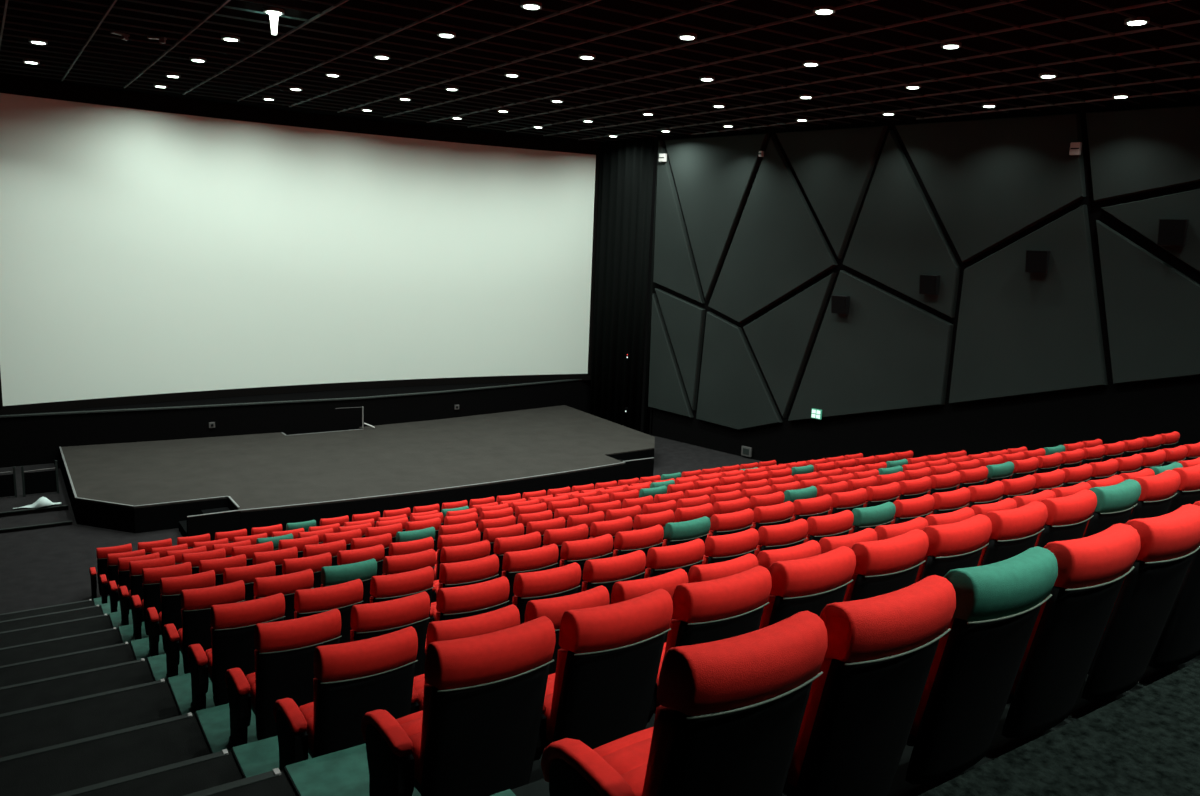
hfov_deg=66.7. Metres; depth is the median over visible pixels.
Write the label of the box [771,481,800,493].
seat
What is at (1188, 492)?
seat
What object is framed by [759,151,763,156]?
emergency light
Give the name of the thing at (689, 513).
seat
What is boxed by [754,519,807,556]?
seat
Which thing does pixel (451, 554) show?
seat
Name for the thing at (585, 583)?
cushion
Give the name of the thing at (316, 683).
cushion
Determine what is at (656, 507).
seat
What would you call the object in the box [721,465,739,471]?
seat
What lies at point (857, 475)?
seat
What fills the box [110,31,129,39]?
bracket
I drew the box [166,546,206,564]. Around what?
seat
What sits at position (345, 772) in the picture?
carpet
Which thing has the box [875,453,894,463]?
seat
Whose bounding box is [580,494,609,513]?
seat
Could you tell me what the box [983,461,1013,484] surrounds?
seat
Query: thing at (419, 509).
seat
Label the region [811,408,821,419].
exit sign
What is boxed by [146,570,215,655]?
seat
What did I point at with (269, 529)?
seat
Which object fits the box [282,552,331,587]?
seat
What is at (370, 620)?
seat
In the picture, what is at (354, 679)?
seat
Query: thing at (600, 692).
seat
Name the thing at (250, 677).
seat cushion
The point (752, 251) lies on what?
wall
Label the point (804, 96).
recessed light
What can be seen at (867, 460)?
seat
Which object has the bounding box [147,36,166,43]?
bracket
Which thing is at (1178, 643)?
seat
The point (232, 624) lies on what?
seat
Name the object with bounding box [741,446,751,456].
electrical box
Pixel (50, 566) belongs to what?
floor
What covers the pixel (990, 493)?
seat
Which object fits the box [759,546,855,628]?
seat
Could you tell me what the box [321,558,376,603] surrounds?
seat
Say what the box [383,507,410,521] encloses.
seat
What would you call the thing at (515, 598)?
cushion
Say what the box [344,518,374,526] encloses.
seat
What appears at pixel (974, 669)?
seat
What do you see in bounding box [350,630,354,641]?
cushion
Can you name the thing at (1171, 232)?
wall speaker
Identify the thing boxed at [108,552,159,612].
seat
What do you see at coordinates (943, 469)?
seat
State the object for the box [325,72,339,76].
recessed light
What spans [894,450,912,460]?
seat
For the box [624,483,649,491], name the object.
seat
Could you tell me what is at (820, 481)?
seat
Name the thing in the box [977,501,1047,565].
seat
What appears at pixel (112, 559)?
seat
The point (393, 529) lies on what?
seat
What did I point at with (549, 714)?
seat cushion
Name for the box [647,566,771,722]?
seat
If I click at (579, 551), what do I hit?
seat
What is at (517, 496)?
seat
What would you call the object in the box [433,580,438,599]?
seat cushion
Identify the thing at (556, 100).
recessed light
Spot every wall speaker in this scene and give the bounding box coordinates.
[831,295,849,313]
[919,275,939,294]
[1025,250,1050,273]
[1157,219,1188,245]
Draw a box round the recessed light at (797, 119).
[796,118,807,120]
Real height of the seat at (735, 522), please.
0.868 m
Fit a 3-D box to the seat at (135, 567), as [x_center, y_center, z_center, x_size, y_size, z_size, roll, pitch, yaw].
[-5.239,2.221,10.564,0.541,0.868,0.563,-4,12,-33]
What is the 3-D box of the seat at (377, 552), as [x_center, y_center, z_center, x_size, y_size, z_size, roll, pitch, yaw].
[-2.600,1.933,9.550,0.541,0.868,0.563,-4,12,-33]
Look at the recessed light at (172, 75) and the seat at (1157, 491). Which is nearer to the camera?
the seat at (1157, 491)
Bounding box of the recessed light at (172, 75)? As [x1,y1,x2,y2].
[165,73,179,77]
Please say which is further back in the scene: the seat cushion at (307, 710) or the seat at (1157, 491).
the seat at (1157, 491)
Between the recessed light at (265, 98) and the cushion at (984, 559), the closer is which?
the cushion at (984, 559)
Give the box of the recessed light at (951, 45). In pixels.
[941,42,961,48]
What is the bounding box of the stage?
[59,405,654,540]
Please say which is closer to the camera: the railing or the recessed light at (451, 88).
the railing
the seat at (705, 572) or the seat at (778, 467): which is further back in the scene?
the seat at (778, 467)
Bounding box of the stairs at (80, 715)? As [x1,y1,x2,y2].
[0,599,297,795]
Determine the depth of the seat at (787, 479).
14.16 m
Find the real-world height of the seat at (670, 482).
0.868 m
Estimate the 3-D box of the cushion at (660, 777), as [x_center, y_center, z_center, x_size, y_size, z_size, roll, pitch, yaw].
[0.317,0.917,2.383,0.456,0.360,0.163,-4,12,-34]
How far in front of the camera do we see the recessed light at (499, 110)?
21.78 m
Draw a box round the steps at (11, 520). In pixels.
[0,463,71,532]
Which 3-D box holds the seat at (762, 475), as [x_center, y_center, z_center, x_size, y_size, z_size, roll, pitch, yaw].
[2.506,1.662,15.680,0.541,0.868,0.563,-4,12,-33]
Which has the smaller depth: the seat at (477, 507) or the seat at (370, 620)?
the seat at (370, 620)
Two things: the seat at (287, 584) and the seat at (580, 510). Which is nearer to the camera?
the seat at (287, 584)
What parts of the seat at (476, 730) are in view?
armrest, arm panel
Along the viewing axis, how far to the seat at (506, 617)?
4.48 m
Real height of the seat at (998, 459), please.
0.868 m
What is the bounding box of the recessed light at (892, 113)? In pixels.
[882,112,895,114]
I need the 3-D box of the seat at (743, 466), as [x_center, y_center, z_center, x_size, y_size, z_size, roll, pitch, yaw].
[3.182,1.856,20.569,0.541,0.868,0.563,-4,12,-33]
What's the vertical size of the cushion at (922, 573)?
0.360 m
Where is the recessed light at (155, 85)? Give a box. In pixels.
[154,84,167,87]
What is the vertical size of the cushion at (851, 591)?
0.360 m
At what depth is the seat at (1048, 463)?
11.69 m
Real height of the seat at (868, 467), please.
0.868 m
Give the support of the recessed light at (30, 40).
in the ceiling
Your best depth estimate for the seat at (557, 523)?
10.47 m
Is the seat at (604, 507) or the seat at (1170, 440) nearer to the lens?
the seat at (604, 507)
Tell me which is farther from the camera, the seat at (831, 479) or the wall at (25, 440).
the wall at (25, 440)
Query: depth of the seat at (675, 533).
8.26 m
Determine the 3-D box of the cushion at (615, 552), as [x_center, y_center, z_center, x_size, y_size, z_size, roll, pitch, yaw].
[0.297,1.489,8.139,0.456,0.360,0.163,-4,12,-34]
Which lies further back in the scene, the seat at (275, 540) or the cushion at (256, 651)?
the seat at (275, 540)
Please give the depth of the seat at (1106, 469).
10.01 m
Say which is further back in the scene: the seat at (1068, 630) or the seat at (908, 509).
the seat at (908, 509)
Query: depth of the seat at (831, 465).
16.28 m
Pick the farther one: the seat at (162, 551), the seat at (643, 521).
the seat at (162, 551)
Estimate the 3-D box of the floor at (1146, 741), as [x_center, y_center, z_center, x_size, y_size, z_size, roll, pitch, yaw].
[8.398,0.912,5.163,21.450,0.300,3.700,-4,12,-34]
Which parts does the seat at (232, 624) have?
armrest, arm panel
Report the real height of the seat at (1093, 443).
0.868 m
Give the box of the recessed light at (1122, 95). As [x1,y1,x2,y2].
[1112,93,1129,97]
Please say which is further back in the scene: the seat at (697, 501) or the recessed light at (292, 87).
the recessed light at (292, 87)
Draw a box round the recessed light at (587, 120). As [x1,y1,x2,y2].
[582,119,593,121]
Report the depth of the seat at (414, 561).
8.09 m
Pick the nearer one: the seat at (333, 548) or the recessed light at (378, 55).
the seat at (333, 548)
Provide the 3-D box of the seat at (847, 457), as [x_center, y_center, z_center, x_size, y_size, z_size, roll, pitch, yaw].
[5.069,1.545,18.887,0.621,0.868,0.563,-4,12,-34]
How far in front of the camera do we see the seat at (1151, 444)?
13.25 m
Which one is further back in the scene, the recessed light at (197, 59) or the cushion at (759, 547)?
the recessed light at (197, 59)
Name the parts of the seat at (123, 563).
armrest, arm panel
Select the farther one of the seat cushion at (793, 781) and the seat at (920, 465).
the seat at (920, 465)
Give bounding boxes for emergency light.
[659,153,666,161]
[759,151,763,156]
[1069,142,1081,154]
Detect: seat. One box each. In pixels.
[89,544,131,599]
[99,549,144,603]
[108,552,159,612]
[119,555,174,625]
[131,562,191,639]
[138,538,171,554]
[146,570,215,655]
[151,543,187,557]
[163,580,244,677]
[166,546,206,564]
[177,533,209,548]
[182,548,225,573]
[187,593,285,711]
[193,538,228,550]
[199,554,245,585]
[212,539,250,557]
[215,529,246,542]
[223,561,275,600]
[225,608,341,746]
[232,541,272,565]
[233,533,266,544]
[251,524,281,537]
[253,547,297,575]
[254,569,313,620]
[256,534,292,550]
[272,528,304,538]
[273,626,417,770]
[279,535,318,557]
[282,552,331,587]
[286,520,315,531]
[294,579,362,643]
[298,528,333,543]
[303,540,345,565]
[308,523,339,532]
[320,515,348,526]
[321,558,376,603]
[323,529,361,549]
[337,544,384,575]
[338,522,371,537]
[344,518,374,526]
[350,591,429,676]
[351,533,391,556]
[352,511,379,526]
[361,616,555,795]
[365,523,401,542]
[370,566,433,628]
[375,517,407,530]
[378,514,406,520]
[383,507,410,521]
[383,549,435,574]
[389,537,433,555]
[396,527,434,541]
[406,517,440,551]
[410,510,438,521]
[410,604,519,713]
[411,512,442,524]
[413,504,439,512]
[422,576,509,673]
[429,554,498,622]
[431,540,489,602]
[434,530,479,580]
[435,521,475,563]
[441,506,468,524]
[442,500,467,508]
[444,512,477,528]
[446,508,476,515]
[469,497,494,508]
[471,502,497,527]
[476,503,508,529]
[479,515,515,540]
[480,507,512,519]
[483,523,523,555]
[493,531,540,577]
[496,493,520,504]
[500,498,525,506]
[502,544,558,605]
[511,499,538,515]
[512,562,580,623]
[515,503,546,523]
[517,510,552,534]
[522,490,545,500]
[524,585,609,674]
[526,517,565,546]
[528,495,552,503]
[534,589,672,760]
[541,495,568,509]
[541,611,827,795]
[543,524,588,567]
[547,487,570,496]
[548,498,578,518]
[554,505,587,527]
[555,491,578,498]
[559,534,612,592]
[567,511,604,538]
[570,491,596,505]
[571,484,593,492]
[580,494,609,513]
[581,488,604,493]
[581,550,645,603]
[589,500,620,520]
[589,516,632,556]
[595,481,616,489]
[597,487,623,501]
[605,505,641,530]
[606,484,628,488]
[610,489,638,508]
[611,568,687,642]
[613,525,663,578]
[617,478,638,485]
[622,495,653,514]
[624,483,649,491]
[630,481,651,485]
[633,509,673,546]
[639,475,660,482]
[639,485,666,499]
[642,500,676,514]
[644,539,704,578]
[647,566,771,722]
[650,480,674,487]
[653,491,683,503]
[654,478,674,481]
[661,472,681,479]
[662,516,710,562]
[667,482,693,493]
[674,503,712,521]
[675,476,698,483]
[676,495,709,508]
[681,470,701,477]
[684,487,712,498]
[688,553,758,582]
[694,478,719,489]
[699,473,721,480]
[701,467,720,474]
[701,508,753,564]
[702,528,758,564]
[707,497,749,536]
[710,490,741,504]
[713,483,740,493]
[719,474,744,485]
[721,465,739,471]
[722,470,743,476]
[740,462,758,468]
[741,479,767,490]
[741,485,771,498]
[744,467,765,475]
[744,471,768,481]
[749,491,784,527]
[750,501,793,530]
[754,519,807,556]
[757,540,820,570]
[758,460,775,467]
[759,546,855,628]
[766,464,786,471]
[768,468,791,478]
[768,475,793,485]
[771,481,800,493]
[783,575,955,795]
[784,486,816,502]
[786,461,806,467]
[790,494,831,521]
[791,465,813,475]
[793,472,818,481]
[800,477,827,488]
[803,510,853,542]
[806,458,825,464]
[813,462,834,472]
[816,481,847,496]
[818,468,841,477]
[819,528,877,553]
[826,456,844,462]
[827,473,853,483]
[828,488,866,514]
[835,459,855,468]
[842,465,864,474]
[843,529,928,601]
[844,453,862,459]
[847,476,876,491]
[849,502,895,533]
[853,469,878,478]
[855,456,875,465]
[863,482,899,507]
[864,462,886,470]
[874,517,927,539]
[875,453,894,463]
[876,471,904,485]
[878,465,902,474]
[886,459,907,467]
[890,494,934,524]
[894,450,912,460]
[896,476,931,499]
[902,462,925,471]
[904,467,930,480]
[905,546,1057,783]
[907,456,927,463]
[915,514,991,582]
[924,459,947,467]
[925,507,974,525]
[927,453,947,460]
[927,471,960,494]
[930,463,956,474]
[930,487,970,514]
[946,450,966,457]
[947,455,968,463]
[955,459,979,470]
[956,466,987,489]
[966,481,1003,507]
[968,452,988,460]
[971,498,1016,514]
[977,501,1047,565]
[978,455,1002,466]
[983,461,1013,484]
[988,449,1008,457]
[999,475,1035,500]
[1001,452,1024,462]
[1002,523,1140,737]
[1007,446,1027,453]
[1010,457,1038,478]
[1012,489,1055,507]
[1023,448,1045,459]
[1030,469,1064,494]
[1034,453,1061,473]
[1034,489,1096,547]
[1043,445,1064,455]
[1051,482,1090,497]
[1058,449,1083,468]
[1060,464,1092,487]
[1064,442,1083,451]
[1079,445,1104,465]
[1081,504,1199,699]
[1082,439,1102,447]
[1082,479,1140,537]
[1087,475,1123,487]
[1088,459,1118,480]
[1088,501,1199,674]
[1100,441,1124,461]
[1114,454,1142,474]
[1119,468,1154,480]
[1120,438,1143,457]
[1128,470,1180,520]
[1138,449,1165,470]
[1140,434,1162,452]
[1149,462,1182,474]
[1158,431,1179,449]
[1161,445,1187,465]
[1166,464,1199,513]
[1178,457,1199,467]
[1183,442,1199,460]
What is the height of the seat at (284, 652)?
0.868 m
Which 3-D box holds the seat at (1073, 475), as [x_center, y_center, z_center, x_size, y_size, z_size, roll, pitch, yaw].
[4.966,1.129,10.004,0.541,0.868,0.563,-4,12,-34]
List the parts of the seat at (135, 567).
armrest, arm panel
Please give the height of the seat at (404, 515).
0.868 m
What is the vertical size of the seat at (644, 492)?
0.868 m
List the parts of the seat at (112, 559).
armrest, arm panel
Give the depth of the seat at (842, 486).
11.14 m
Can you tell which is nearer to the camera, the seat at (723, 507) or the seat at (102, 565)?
the seat at (723, 507)
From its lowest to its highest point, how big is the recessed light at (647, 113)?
0.050 m
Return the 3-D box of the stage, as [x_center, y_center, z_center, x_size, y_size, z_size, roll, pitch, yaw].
[-4.795,1.476,21.943,13.810,0.512,7.300,-4,12,-34]
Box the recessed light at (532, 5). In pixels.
[521,1,541,9]
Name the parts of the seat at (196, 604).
armrest, arm panel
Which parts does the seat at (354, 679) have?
armrest, arm panel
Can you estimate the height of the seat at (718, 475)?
0.868 m
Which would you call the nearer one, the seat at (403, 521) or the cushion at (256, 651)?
the cushion at (256, 651)
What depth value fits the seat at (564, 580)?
6.03 m
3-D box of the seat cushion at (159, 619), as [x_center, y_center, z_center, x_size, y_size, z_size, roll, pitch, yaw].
[-3.981,2.115,8.749,0.428,0.139,0.335,-4,12,-33]
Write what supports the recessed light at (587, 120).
in the ceiling
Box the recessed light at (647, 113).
[642,112,653,114]
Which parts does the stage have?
edge trim, edge trim, hatch frame, edge trim, edge trim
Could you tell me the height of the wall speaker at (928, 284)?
0.432 m
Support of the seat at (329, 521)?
on the floor at (50, 566)
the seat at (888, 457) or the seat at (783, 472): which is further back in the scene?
the seat at (888, 457)
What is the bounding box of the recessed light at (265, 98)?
[262,97,274,99]
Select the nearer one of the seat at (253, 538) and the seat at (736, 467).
the seat at (253, 538)
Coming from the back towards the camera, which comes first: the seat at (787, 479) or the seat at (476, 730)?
the seat at (787, 479)
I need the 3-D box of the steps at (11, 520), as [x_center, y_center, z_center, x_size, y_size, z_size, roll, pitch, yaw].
[-12.029,1.987,18.302,2.150,0.150,4.630,-4,12,-34]
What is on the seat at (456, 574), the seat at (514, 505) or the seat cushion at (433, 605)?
the seat cushion at (433, 605)
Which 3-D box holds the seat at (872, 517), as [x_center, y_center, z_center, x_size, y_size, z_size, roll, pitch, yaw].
[2.232,1.334,8.155,0.541,0.868,0.563,-4,12,-34]
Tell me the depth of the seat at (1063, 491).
7.51 m
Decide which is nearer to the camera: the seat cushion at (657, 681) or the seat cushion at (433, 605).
the seat cushion at (657, 681)
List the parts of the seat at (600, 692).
arm panel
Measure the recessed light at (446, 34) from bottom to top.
0.050 m
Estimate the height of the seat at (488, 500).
0.868 m
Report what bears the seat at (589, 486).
on the floor at (50, 566)
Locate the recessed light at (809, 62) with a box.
[802,60,819,65]
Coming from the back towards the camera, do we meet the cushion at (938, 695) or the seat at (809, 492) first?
the seat at (809, 492)
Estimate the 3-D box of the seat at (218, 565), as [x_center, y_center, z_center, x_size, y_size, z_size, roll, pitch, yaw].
[-4.202,2.110,9.999,0.541,0.868,0.563,-4,12,-33]
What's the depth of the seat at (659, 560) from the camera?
6.64 m
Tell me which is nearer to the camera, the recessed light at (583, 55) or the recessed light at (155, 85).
the recessed light at (583, 55)
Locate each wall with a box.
[0,380,590,467]
[638,99,1199,464]
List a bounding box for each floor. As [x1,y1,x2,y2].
[0,434,762,613]
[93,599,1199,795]
[918,660,1199,795]
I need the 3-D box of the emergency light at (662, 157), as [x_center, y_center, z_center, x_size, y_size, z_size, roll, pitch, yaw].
[1.763,-6.750,25.631,0.108,0.220,0.220,-7,14,-44]
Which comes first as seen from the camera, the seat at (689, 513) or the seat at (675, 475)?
the seat at (689, 513)
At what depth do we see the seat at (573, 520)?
10.77 m
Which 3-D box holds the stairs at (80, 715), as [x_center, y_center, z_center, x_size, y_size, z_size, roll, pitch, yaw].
[-4.408,2.561,6.965,2.054,4.141,13.065,-4,12,-34]
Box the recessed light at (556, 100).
[551,98,562,102]
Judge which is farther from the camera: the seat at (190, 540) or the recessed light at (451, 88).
the recessed light at (451, 88)
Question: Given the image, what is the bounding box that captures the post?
[335,406,374,427]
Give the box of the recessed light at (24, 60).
[23,59,39,63]
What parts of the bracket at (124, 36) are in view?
plate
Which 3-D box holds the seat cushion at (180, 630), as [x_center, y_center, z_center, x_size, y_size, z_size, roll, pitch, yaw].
[-3.236,1.970,7.537,0.428,0.139,0.335,-4,12,-34]
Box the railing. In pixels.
[0,460,58,496]
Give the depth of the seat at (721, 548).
6.95 m
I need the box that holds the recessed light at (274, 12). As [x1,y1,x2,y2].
[263,7,283,34]
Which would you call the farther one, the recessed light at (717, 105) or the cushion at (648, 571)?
the recessed light at (717, 105)
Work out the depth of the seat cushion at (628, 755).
2.54 m
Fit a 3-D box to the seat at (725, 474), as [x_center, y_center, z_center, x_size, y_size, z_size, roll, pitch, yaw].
[2.305,1.749,17.033,0.541,0.868,0.563,-4,12,-34]
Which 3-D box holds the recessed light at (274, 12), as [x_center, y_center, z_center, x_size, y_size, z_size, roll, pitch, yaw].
[-4.591,-5.295,12.849,0.280,0.330,0.280,-4,12,-34]
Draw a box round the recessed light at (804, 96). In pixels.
[799,94,812,98]
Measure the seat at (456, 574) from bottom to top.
0.868 m
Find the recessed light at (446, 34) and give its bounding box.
[437,31,455,37]
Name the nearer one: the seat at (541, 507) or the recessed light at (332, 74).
the seat at (541, 507)
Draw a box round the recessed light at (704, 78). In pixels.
[699,76,714,80]
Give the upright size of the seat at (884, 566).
0.868 m
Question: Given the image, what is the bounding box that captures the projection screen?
[0,75,599,414]
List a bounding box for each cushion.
[158,612,161,629]
[178,628,181,649]
[205,648,211,677]
[246,672,255,709]
[255,650,257,686]
[299,702,313,752]
[313,678,318,737]
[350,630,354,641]
[396,710,422,784]
[413,674,424,710]
[420,684,432,765]
[431,602,436,620]
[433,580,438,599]
[434,564,436,580]
[436,549,439,576]
[436,612,440,620]
[512,596,517,605]
[544,673,554,742]
[550,648,568,725]
[581,581,587,591]
[593,727,653,795]
[613,549,617,556]
[642,705,675,795]
[644,568,651,578]
[656,642,665,706]
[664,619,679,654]
[702,556,708,564]
[754,545,761,556]
[759,595,775,628]
[787,757,802,787]
[793,657,832,760]
[843,574,856,601]
[910,710,923,736]
[915,555,927,582]
[917,618,954,711]
[977,539,989,565]
[1010,672,1020,694]
[1018,595,1048,672]
[1034,527,1043,546]
[1100,571,1127,641]
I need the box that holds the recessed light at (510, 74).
[505,72,519,76]
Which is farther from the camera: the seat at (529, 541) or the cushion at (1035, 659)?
the seat at (529, 541)
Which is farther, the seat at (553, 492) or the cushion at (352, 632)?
the seat at (553, 492)
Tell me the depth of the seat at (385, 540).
10.63 m
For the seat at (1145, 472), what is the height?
0.868 m
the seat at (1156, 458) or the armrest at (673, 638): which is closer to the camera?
the armrest at (673, 638)
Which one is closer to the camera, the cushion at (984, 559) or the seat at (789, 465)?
the cushion at (984, 559)
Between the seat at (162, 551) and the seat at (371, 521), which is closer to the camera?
the seat at (162, 551)
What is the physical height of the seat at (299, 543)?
0.868 m
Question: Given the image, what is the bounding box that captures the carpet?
[93,596,515,795]
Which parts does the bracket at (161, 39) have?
plate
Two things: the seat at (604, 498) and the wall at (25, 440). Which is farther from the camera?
the wall at (25, 440)
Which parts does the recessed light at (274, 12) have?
hanging bulb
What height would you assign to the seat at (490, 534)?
0.868 m
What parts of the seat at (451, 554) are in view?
arm panel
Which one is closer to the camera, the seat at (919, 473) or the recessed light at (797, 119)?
the seat at (919, 473)
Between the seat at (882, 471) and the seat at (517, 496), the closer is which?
the seat at (882, 471)
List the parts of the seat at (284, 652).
armrest, arm panel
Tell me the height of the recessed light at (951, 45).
0.050 m
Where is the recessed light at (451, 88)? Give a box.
[445,86,458,90]
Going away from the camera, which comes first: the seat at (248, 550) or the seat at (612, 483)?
the seat at (248, 550)
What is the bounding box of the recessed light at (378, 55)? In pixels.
[374,53,389,58]
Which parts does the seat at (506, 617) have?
arm panel, armrest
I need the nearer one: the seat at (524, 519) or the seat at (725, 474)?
the seat at (524, 519)
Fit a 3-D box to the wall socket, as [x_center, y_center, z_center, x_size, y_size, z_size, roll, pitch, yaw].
[-9.502,0.663,22.340,0.140,0.140,0.056,-4,12,-34]
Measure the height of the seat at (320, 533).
0.868 m
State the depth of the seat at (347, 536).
11.51 m
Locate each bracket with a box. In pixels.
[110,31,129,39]
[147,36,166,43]
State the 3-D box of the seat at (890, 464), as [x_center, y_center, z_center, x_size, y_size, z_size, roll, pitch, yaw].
[4.966,1.469,15.937,0.541,0.868,0.563,-4,12,-33]
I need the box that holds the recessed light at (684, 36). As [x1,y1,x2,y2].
[678,33,696,39]
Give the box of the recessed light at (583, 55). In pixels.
[578,53,594,58]
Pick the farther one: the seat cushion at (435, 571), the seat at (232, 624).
the seat cushion at (435, 571)
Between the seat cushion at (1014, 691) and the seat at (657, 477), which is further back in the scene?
the seat at (657, 477)
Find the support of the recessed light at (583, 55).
in the ceiling
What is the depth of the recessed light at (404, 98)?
20.50 m
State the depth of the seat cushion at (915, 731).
2.94 m
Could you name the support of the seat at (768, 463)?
on the floor at (50, 566)
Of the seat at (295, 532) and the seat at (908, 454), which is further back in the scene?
the seat at (908, 454)
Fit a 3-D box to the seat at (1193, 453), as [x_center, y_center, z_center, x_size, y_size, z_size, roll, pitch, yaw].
[7.244,0.959,11.544,0.541,0.868,0.563,-4,12,-34]
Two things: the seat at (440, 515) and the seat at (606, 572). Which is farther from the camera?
the seat at (440, 515)
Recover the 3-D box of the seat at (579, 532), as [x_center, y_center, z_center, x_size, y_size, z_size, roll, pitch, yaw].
[-0.488,1.682,9.283,0.541,0.868,0.563,-4,12,-34]
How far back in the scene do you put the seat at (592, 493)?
14.92 m
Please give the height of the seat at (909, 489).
0.868 m
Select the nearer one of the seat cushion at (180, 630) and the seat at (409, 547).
the seat cushion at (180, 630)
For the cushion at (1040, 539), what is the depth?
5.32 m
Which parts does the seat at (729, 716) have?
arm panel, armrest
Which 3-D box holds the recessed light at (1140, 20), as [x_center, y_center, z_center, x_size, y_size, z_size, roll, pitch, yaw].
[6.759,-4.739,11.484,0.280,0.050,0.280,-4,12,-34]
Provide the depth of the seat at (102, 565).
13.51 m
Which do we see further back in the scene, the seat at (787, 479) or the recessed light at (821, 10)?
the seat at (787, 479)
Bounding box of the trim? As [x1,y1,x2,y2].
[0,379,581,417]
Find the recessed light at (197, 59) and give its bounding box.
[190,57,205,61]
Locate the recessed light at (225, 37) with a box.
[221,35,239,41]
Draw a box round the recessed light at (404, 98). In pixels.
[399,97,410,100]
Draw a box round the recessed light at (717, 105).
[712,103,725,107]
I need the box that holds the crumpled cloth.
[13,497,61,508]
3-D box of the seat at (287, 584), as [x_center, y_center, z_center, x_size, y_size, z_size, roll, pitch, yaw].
[-2.769,1.852,7.747,0.541,0.868,0.563,-4,12,-34]
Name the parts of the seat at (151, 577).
armrest, arm panel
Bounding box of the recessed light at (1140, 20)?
[1124,17,1149,25]
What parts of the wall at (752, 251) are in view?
wall panel, wall panel, wall panel, wall panel, wall panel, wall panel, wall panel, wall panel, wall panel, wall panel, wall panel, wall panel, wall panel, wall panel, wall panel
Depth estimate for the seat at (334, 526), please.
14.00 m
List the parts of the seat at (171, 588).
armrest, arm panel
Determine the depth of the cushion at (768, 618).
4.10 m
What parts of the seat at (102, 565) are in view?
armrest, arm panel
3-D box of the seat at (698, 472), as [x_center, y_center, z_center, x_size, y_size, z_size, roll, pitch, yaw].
[1.807,1.952,19.678,0.541,0.868,0.563,-4,12,-33]
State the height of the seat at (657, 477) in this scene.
0.868 m
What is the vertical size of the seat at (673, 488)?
0.868 m
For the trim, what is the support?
on the wall at (25, 440)
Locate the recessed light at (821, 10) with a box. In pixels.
[813,6,835,14]
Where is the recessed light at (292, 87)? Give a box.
[289,86,302,90]
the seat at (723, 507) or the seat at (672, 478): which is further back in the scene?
the seat at (672, 478)
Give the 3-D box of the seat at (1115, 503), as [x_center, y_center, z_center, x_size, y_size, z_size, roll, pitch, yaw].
[3.065,0.934,5.912,0.541,0.868,0.563,-4,12,-35]
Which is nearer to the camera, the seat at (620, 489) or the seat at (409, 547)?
the seat at (409, 547)
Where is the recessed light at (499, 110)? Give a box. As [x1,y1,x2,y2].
[497,109,508,111]
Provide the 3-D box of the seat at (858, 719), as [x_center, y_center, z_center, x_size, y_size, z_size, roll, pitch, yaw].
[0.666,0.941,2.779,0.541,0.868,0.563,-4,12,-34]
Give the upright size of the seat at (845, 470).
0.868 m
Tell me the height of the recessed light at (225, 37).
0.050 m
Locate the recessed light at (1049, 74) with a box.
[1039,72,1057,77]
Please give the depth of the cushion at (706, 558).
6.97 m
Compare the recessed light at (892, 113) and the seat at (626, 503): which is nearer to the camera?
the seat at (626, 503)
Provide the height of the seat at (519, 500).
0.868 m
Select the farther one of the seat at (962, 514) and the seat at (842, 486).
the seat at (842, 486)
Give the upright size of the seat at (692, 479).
0.868 m
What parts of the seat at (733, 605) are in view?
arm panel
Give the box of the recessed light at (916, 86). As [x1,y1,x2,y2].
[905,84,920,88]
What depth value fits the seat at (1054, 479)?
9.39 m
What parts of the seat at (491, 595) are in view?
arm panel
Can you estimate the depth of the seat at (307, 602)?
6.42 m
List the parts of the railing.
post, post, rail, post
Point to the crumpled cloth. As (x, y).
(43, 501)
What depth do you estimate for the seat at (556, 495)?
16.34 m
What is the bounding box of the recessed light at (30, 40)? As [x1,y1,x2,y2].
[29,39,47,44]
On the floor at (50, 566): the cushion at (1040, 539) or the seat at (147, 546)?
the seat at (147, 546)
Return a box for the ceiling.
[0,0,1199,142]
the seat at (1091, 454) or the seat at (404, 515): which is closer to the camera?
the seat at (1091, 454)
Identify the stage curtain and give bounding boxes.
[590,138,665,433]
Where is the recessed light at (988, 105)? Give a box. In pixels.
[981,103,996,107]
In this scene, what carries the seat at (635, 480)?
on the floor at (50, 566)

